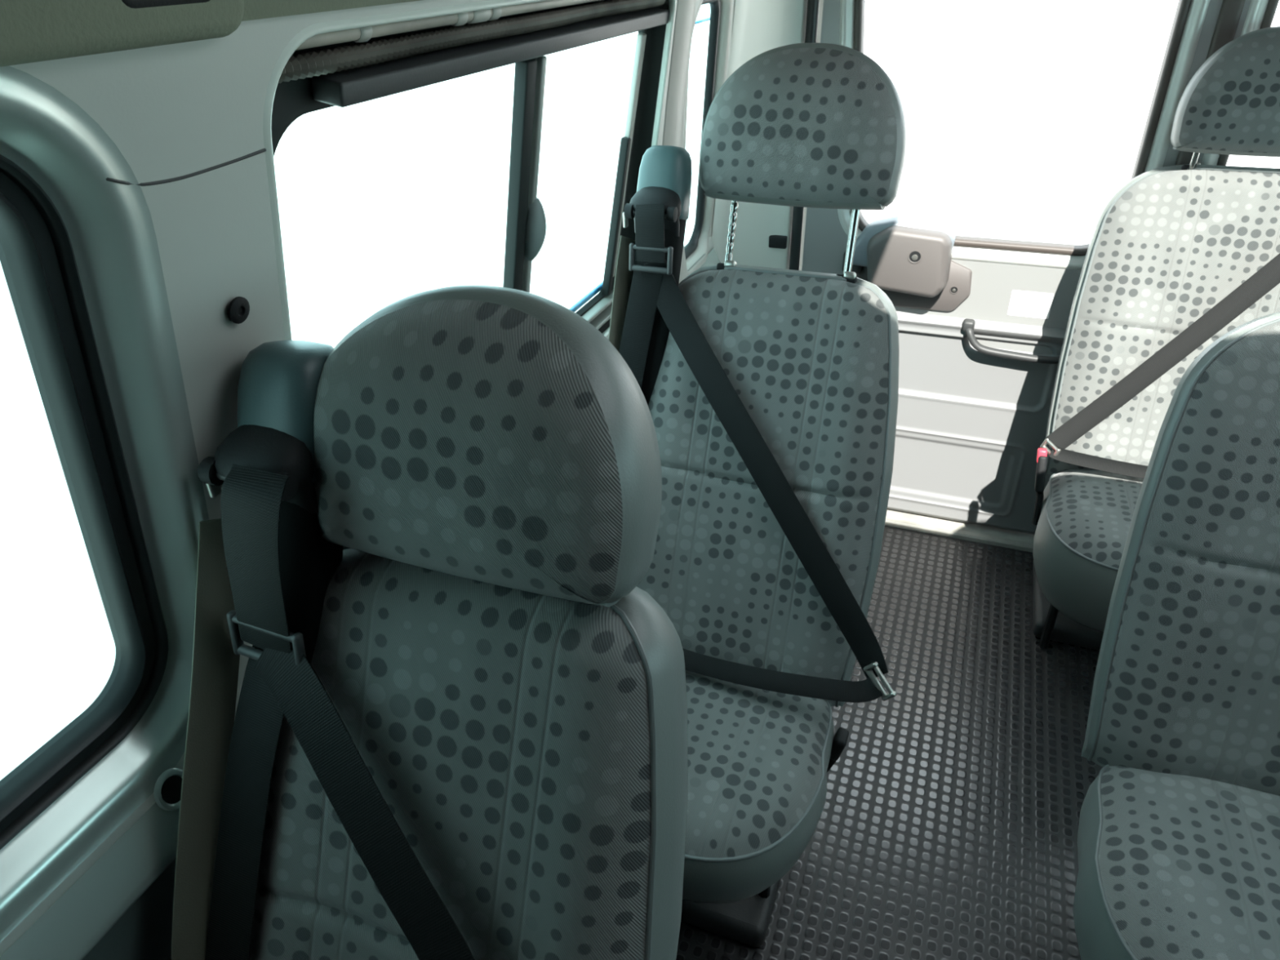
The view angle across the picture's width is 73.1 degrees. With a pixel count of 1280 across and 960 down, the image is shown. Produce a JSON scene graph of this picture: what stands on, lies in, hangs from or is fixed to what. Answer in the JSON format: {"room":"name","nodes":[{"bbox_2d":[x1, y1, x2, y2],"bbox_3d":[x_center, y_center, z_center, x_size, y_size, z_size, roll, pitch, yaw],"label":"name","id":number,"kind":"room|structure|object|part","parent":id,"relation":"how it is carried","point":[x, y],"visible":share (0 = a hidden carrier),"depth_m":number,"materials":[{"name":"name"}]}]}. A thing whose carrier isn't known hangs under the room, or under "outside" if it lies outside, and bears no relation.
{"room":"vehicle interior","nodes":[
{"label":"vehicle interior","id":0,"kind":"room"},
{"bbox_2d":[81,857,176,959],"bbox_3d":[-0.408,0.617,1.213,0.008,0.789,3.600,10,34,18],"label":"wall","id":1,"kind":"structure","parent":0,"point":[144,931],"depth_m":0.86,"materials":[{"name":"grey plastic"}]},
{"bbox_2d":[799,0,823,271],"bbox_3d":[1.239,-0.641,2.057,2.200,1.950,0.050,10,34,18],"label":"trim","id":2,"kind":"structure","parent":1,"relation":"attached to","point":[821,2],"depth_m":2.38,"materials":[{"name":"grey plastic"}]},
{"bbox_2d":[1197,0,1279,165],"bbox_3d":[1.660,-0.465,1.949,0.842,1.695,0.056,10,34,18],"label":"door","id":3,"kind":"structure","parent":2,"relation":"attached to","point":[1256,15],"depth_m":1.80,"materials":[{"name":"silver metal"}]},
{"bbox_2d":[884,508,1034,552],"bbox_3d":[1.282,0.195,2.540,2.060,0.020,0.118,10,34,18],"label":"trim","id":4,"kind":"structure","parent":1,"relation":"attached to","point":[1004,538],"depth_m":2.61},
{"bbox_2d":[241,0,422,21],"bbox_3d":[-0.203,-0.491,0.478,0.247,0.424,3.700,10,34,18],"label":"ceiling","id":5,"kind":"structure","parent":0,"point":[253,9],"depth_m":0.69,"materials":[{"name":"grey"}]},
{"bbox_2d":[0,247,720,959],"bbox_3d":[-0.404,0.257,0.982,0.021,0.073,3.600,10,34,18],"label":"wall panel","id":6,"kind":"object","parent":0,"point":[69,929],"depth_m":0.79,"materials":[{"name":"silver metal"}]},
{"bbox_2d":[0,0,735,956],"bbox_3d":[-0.379,-0.025,0.765,0.112,0.670,3.560,10,34,18],"label":"wall","id":7,"kind":"structure","parent":0,"point":[175,110],"depth_m":0.68,"materials":[{"name":"grey plastic"}]},
{"bbox_2d":[0,66,208,942],"bbox_3d":[-0.498,0.099,0.549,0.156,0.646,0.525,10,34,18],"label":"window","id":8,"kind":"structure","parent":7,"relation":"in","point":[103,504],"depth_m":0.71,"materials":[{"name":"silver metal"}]},
{"bbox_3d":[-0.525,0.087,0.553,0.088,0.490,0.369,10,34,18],"label":"pane","id":9,"kind":"part","parent":8,"relation":"part of","materials":[{"name":"clear glass"}]},
{"bbox_2d":[0,0,244,66],"bbox_3d":[-0.592,-0.027,-0.174,0.084,0.362,1.829,10,34,18],"label":"panel","id":10,"kind":"object","parent":7,"relation":"attached to","point":[31,31],"visible":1,"depth_m":0.53,"materials":[{"name":"grey fabric"}]},
{"bbox_2d":[154,768,182,811],"bbox_3d":[-0.459,0.305,0.851,0.013,0.042,0.038,10,34,18],"label":"grommet","id":11,"kind":"object","parent":7,"relation":"attached to","point":[170,788],"visible":0.73,"depth_m":0.85,"materials":[{"name":"grey plastic"}]},
{"bbox_2d":[106,148,266,186],"bbox_3d":[-0.348,-0.239,0.645,0.027,0.026,0.168,10,34,18],"label":"trim","id":12,"kind":"structure","parent":7,"relation":"attached to","point":[158,182],"depth_m":0.65,"materials":[{"name":"grey plastic"}]},
{"bbox_2d":[227,296,249,324],"bbox_3d":[-0.342,-0.145,0.738,0.008,0.023,0.023,10,34,18],"label":"cap","id":13,"kind":"object","parent":7,"relation":"attached to","point":[238,309],"visible":1,"depth_m":0.73,"materials":[{"name":"black plastic"}]},
{"bbox_2d":[262,0,675,340],"bbox_3d":[-0.175,-0.360,1.266,0.162,0.631,1.066,10,34,18],"label":"window","id":14,"kind":"structure","parent":7,"relation":"in","point":[285,102],"depth_m":1.18,"materials":[{"name":"black plastic"}]},
{"bbox_2d":[295,0,599,50],"bbox_3d":[-0.126,-0.601,1.090,0.019,0.019,0.950,10,34,18],"label":"trim","id":15,"kind":"structure","parent":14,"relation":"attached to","point":[365,33],"depth_m":0.88,"materials":[{"name":"grey"}]},
{"bbox_2d":[278,0,665,83],"bbox_3d":[-0.136,-0.583,1.100,0.024,0.021,0.960,10,34,18],"label":"cable conduit","id":16,"kind":"object","parent":14,"relation":"attached to","point":[302,65],"visible":0.98,"depth_m":0.92,"materials":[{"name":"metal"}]},
{"bbox_3d":[-0.126,-0.583,1.149,0.036,0.027,0.904,10,34,18],"label":"window rail","id":17,"kind":"part","parent":14,"relation":"part of","materials":[{"name":"black plastic"}]},
{"bbox_3d":[-0.172,-0.381,1.317,0.103,0.484,0.014,10,34,18],"label":"sliding frame","id":18,"kind":"part","parent":14,"relation":"part of","materials":[{"name":"grey"}]},
{"bbox_3d":[-0.219,-0.152,1.427,0.020,0.012,1.005,10,34,18],"label":"rail","id":19,"kind":"part","parent":14,"relation":"part of","materials":[{"name":"grey metal"}]},
{"bbox_3d":[-0.215,-0.132,1.438,0.024,0.012,1.005,10,34,18],"label":"rail","id":20,"kind":"part","parent":14,"relation":"part of","materials":[{"name":"grey metal"}]},
{"bbox_3d":[-0.047,-0.502,1.672,0.070,0.307,0.015,10,34,18],"label":"sliding frame","id":21,"kind":"part","parent":14,"relation":"part of","materials":[{"name":"grey"}]},
{"bbox_3d":[-0.029,-0.594,1.628,0.090,0.444,0.020,10,34,18],"label":"sliding frame","id":22,"kind":"part","parent":14,"relation":"part of","materials":[{"name":"grey metal"}]},
{"bbox_2d":[662,0,696,283],"bbox_3d":[0.075,-0.626,1.805,0.083,0.752,0.325,0,32,3],"label":"trim","id":23,"kind":"structure","parent":7,"relation":"attached to","point":[675,109],"depth_m":1.60,"materials":[{"name":"grey plastic"}]},
{"bbox_2d":[683,0,733,275],"bbox_3d":[0.135,-0.749,1.935,0.128,0.635,0.456,0,32,2],"label":"window","id":24,"kind":"structure","parent":7,"relation":"in","point":[721,11],"depth_m":1.91,"materials":[{"name":"grey plastic"}]},
{"bbox_2d":[711,0,807,269],"bbox_3d":[0.256,-0.599,2.222,0.177,1.750,0.516,10,34,18],"label":"trim","id":25,"kind":"structure","parent":7,"relation":"attached to","point":[759,26],"depth_m":2.23,"materials":[{"name":"white plastic"}]},
{"bbox_2d":[768,235,786,248],"bbox_3d":[0.373,-0.653,2.366,0.058,0.034,0.014,10,34,18],"label":"striker recess","id":26,"kind":"object","parent":7,"relation":"attached to","point":[775,241],"visible":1,"depth_m":2.36,"materials":[{"name":"black plastic"}]},
{"bbox_2d":[801,0,1222,534],"bbox_3d":[0.831,-0.601,2.205,0.842,1.695,0.109,10,34,18],"label":"door","id":27,"kind":"structure","parent":7,"relation":"in","point":[976,380],"depth_m":2.33,"materials":[{"name":"silver metal"}]},
{"bbox_3d":[0.574,-0.589,2.335,0.050,0.060,0.030,10,34,18],"label":"lock lever","id":28,"kind":"part","parent":27,"relation":"part of","materials":[{"name":"grey plastic"}]},
{"bbox_3d":[0.731,-0.541,2.315,0.301,0.165,0.008,10,34,18],"label":"plate","id":29,"kind":"part","parent":27,"relation":"part of","materials":[{"name":"grey plastic"}]},
{"bbox_2d":[907,249,921,263],"bbox_3d":[0.704,-0.572,2.213,0.035,0.035,0.001,10,34,18],"label":"screw","id":30,"kind":"object","parent":27,"relation":"attached to","point":[914,256],"depth_m":2.21,"materials":[{"name":"grey plastic"}]},
{"bbox_3d":[0.993,-0.363,2.276,0.283,0.088,0.050,10,34,18],"label":"pull handle","id":31,"kind":"part","parent":27,"relation":"part of","materials":[{"name":"grey plastic"}]},
{"bbox_2d":[1007,289,1053,319],"bbox_3d":[1.014,-0.456,2.245,0.100,0.068,0.001,10,34,18],"label":"sticker","id":32,"kind":"object","parent":27,"relation":"attached to","point":[1022,303],"visible":1,"depth_m":2.24,"materials":[{"name":"white paper"}]},
{"bbox_2d":[788,0,1245,270],"bbox_3d":[1.252,-0.544,2.090,1.784,1.700,0.049,10,34,18],"label":"door frame","id":33,"kind":"structure","parent":7,"relation":"attached to","point":[1230,12],"depth_m":1.96,"materials":[{"name":"grey"}]},
{"bbox_2d":[675,525,1102,959],"bbox_3d":[0.592,1.127,1.096,2.200,0.001,3.620,10,34,18],"label":"floor","id":34,"kind":"structure","parent":0,"point":[947,828],"depth_m":1.85,"materials":[{"name":"rubber"}]},
{"bbox_2d":[197,284,688,959],"bbox_3d":[-0.244,0.581,0.780,0.488,1.307,0.830,10,34,18],"label":"passenger seat","id":35,"kind":"object","parent":34,"relation":"on","point":[471,505],"visible":0.88,"depth_m":0.74,"materials":[{"name":"fabric"}]},
{"bbox_2d":[197,424,317,513],"bbox_3d":[-0.325,-0.009,0.759,0.088,0.084,0.073,10,34,18],"label":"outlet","id":36,"kind":"object","parent":35,"relation":"attached to","point":[291,451],"depth_m":0.74,"materials":[{"name":"black plastic"}]},
{"bbox_2d":[171,463,475,959],"bbox_3d":[-0.198,0.362,0.742,0.514,0.668,0.258,14,35,23],"label":"belt","id":37,"kind":"object","parent":35,"relation":"attached to","point":[228,762],"visible":1,"depth_m":0.79,"materials":[{"name":"black fabric"}]},
{"bbox_3d":[-0.341,0.150,0.791,0.084,0.052,0.014,11,34,19],"label":"latch plate","id":38,"kind":"part","parent":37,"relation":"part of","materials":[{"name":"grey plastic"}]},
{"bbox_3d":[-0.202,0.442,0.842,0.442,0.665,0.345,10,34,18],"label":"backrest","id":39,"kind":"part","parent":35,"relation":"part of","materials":[{"name":"fabric"}]},
{"bbox_3d":[-0.185,0.432,0.885,0.468,0.697,0.370,10,34,18],"label":"backrest","id":40,"kind":"part","parent":35,"relation":"part of","materials":[{"name":"grey fabric"}]},
{"bbox_2d":[622,42,906,946],"bbox_3d":[0.144,0.093,1.450,0.497,1.408,0.866,10,34,18],"label":"passenger seat","id":41,"kind":"object","parent":34,"relation":"on","point":[811,358],"visible":0.79,"depth_m":1.43,"materials":[{"name":"fabric"}]},
{"bbox_2d":[623,186,681,236],"bbox_3d":[0.027,-0.448,1.447,0.088,0.084,0.073,10,34,18],"label":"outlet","id":42,"kind":"object","parent":41,"relation":"attached to","point":[670,196],"depth_m":1.42,"materials":[{"name":"black plastic"}]},
{"bbox_3d":[0.158,-0.427,1.498,0.013,0.219,0.078,10,34,18],"label":"headrest post","id":43,"kind":"part","parent":41,"relation":"part of","materials":[{"name":"silver metal"}]},
{"bbox_2d":[608,204,896,702],"bbox_3d":[0.109,-0.010,1.361,0.276,0.707,0.656,-25,39,-33],"label":"belt","id":44,"kind":"object","parent":41,"relation":"on","point":[642,286],"visible":0.87,"depth_m":1.44,"materials":[{"name":"black fabric"}]},
{"bbox_3d":[0.018,-0.368,1.438,0.076,0.046,0.016,10,34,18],"label":"latch plate","id":45,"kind":"part","parent":44,"relation":"part of","materials":[{"name":"grey plastic"}]},
{"bbox_3d":[0.382,0.321,1.377,0.011,0.058,0.065,-22,37,-29],"label":"tongue plate","id":46,"kind":"part","parent":44,"relation":"part of","materials":[{"name":"silver metal"}]},
{"bbox_2d":[684,670,829,857],"bbox_3d":[0.084,0.420,1.409,0.428,0.052,0.412,10,34,18],"label":"seat cushion","id":47,"kind":"object","parent":41,"relation":"on","point":[757,757],"depth_m":1.33,"materials":[{"name":"fabric"}]},
{"bbox_3d":[0.194,0.010,1.515,0.442,0.665,0.345,10,34,18],"label":"backrest","id":48,"kind":"part","parent":41,"relation":"part of","materials":[{"name":"fabric"}]},
{"bbox_3d":[0.210,0.001,1.558,0.468,0.697,0.370,10,34,18],"label":"backrest","id":49,"kind":"part","parent":41,"relation":"part of","materials":[{"name":"grey fabric"}]},
{"bbox_3d":[0.350,-0.392,1.433,0.013,0.219,0.078,10,34,18],"label":"headrest post","id":50,"kind":"part","parent":41,"relation":"part of","materials":[{"name":"silver metal"}]},
{"bbox_2d":[1031,26,1279,650],"bbox_3d":[1.228,-0.181,1.869,0.611,1.378,0.752,10,34,18],"label":"passenger seat","id":51,"kind":"object","parent":34,"relation":"on","point":[1172,242],"visible":0.68,"depth_m":1.92,"materials":[{"name":"fabric"}]},
{"bbox_2d":[1047,469,1143,568],"bbox_3d":[1.178,0.096,1.878,0.540,0.053,0.435,10,34,18],"label":"seat cushion","id":52,"kind":"object","parent":51,"relation":"on","point":[1090,512],"depth_m":1.89,"materials":[{"name":"fabric"}]},
{"bbox_2d":[1040,253,1279,479],"bbox_3d":[1.262,-0.308,1.807,0.617,0.700,0.230,-3,32,-2],"label":"belt","id":53,"kind":"object","parent":51,"relation":"attached to","point":[1268,277],"visible":0.85,"depth_m":1.96,"materials":[{"name":"black fabric"}]},
{"bbox_3d":[0.971,-0.074,2.044,0.015,0.038,0.052,-12,33,-16],"label":"tongue plate","id":54,"kind":"part","parent":53,"relation":"part of","materials":[{"name":"silver metal"}]},
{"bbox_3d":[1.294,-0.330,1.990,0.572,0.709,0.286,10,34,18],"label":"backrest","id":55,"kind":"part","parent":51,"relation":"part of","materials":[{"name":"grey fabric"}]},
{"bbox_3d":[1.283,-0.317,1.964,0.546,0.688,0.291,10,34,18],"label":"backrest","id":56,"kind":"part","parent":51,"relation":"part of","materials":[{"name":"fabric"}]},
{"bbox_3d":[1.226,-0.709,1.910,0.013,0.154,0.021,10,34,18],"label":"headrest post","id":57,"kind":"part","parent":51,"relation":"part of","materials":[{"name":"silver metal"}]},
{"bbox_2d":[1072,311,1279,959],"bbox_3d":[0.965,0.341,1.151,0.614,1.265,0.762,10,34,18],"label":"passenger seat","id":58,"kind":"object","parent":34,"relation":"on","point":[1179,830],"visible":1,"depth_m":1.24,"materials":[{"name":"fabric"}]},
{"bbox_3d":[1.016,0.141,1.248,0.572,0.709,0.286,10,34,18],"label":"backrest","id":59,"kind":"part","parent":58,"relation":"part of","materials":[{"name":"grey fabric"}]},
{"bbox_3d":[1.005,0.154,1.222,0.546,0.688,0.291,10,34,18],"label":"backrest","id":60,"kind":"part","parent":58,"relation":"part of","materials":[{"name":"fabric"}]},
{"bbox_2d":[1097,765,1279,959],"bbox_3d":[0.901,0.567,1.136,0.540,0.053,0.435,10,34,18],"label":"seat cushion","id":61,"kind":"object","parent":58,"relation":"on","point":[1188,856],"depth_m":1.18,"materials":[{"name":"fabric"}]},
{"label":"outside","id":62,"kind":"structure","parent":0,"visible":0},
{"bbox_2d":[273,16,1279,347],"bbox_3d":[0.050,1.781,1.112,60.000,0.001,60.000,10,34,18],"label":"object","id":63,"kind":"structure","parent":62,"point":[1020,128],"depth_m":9.91,"materials":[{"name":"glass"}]}
]}

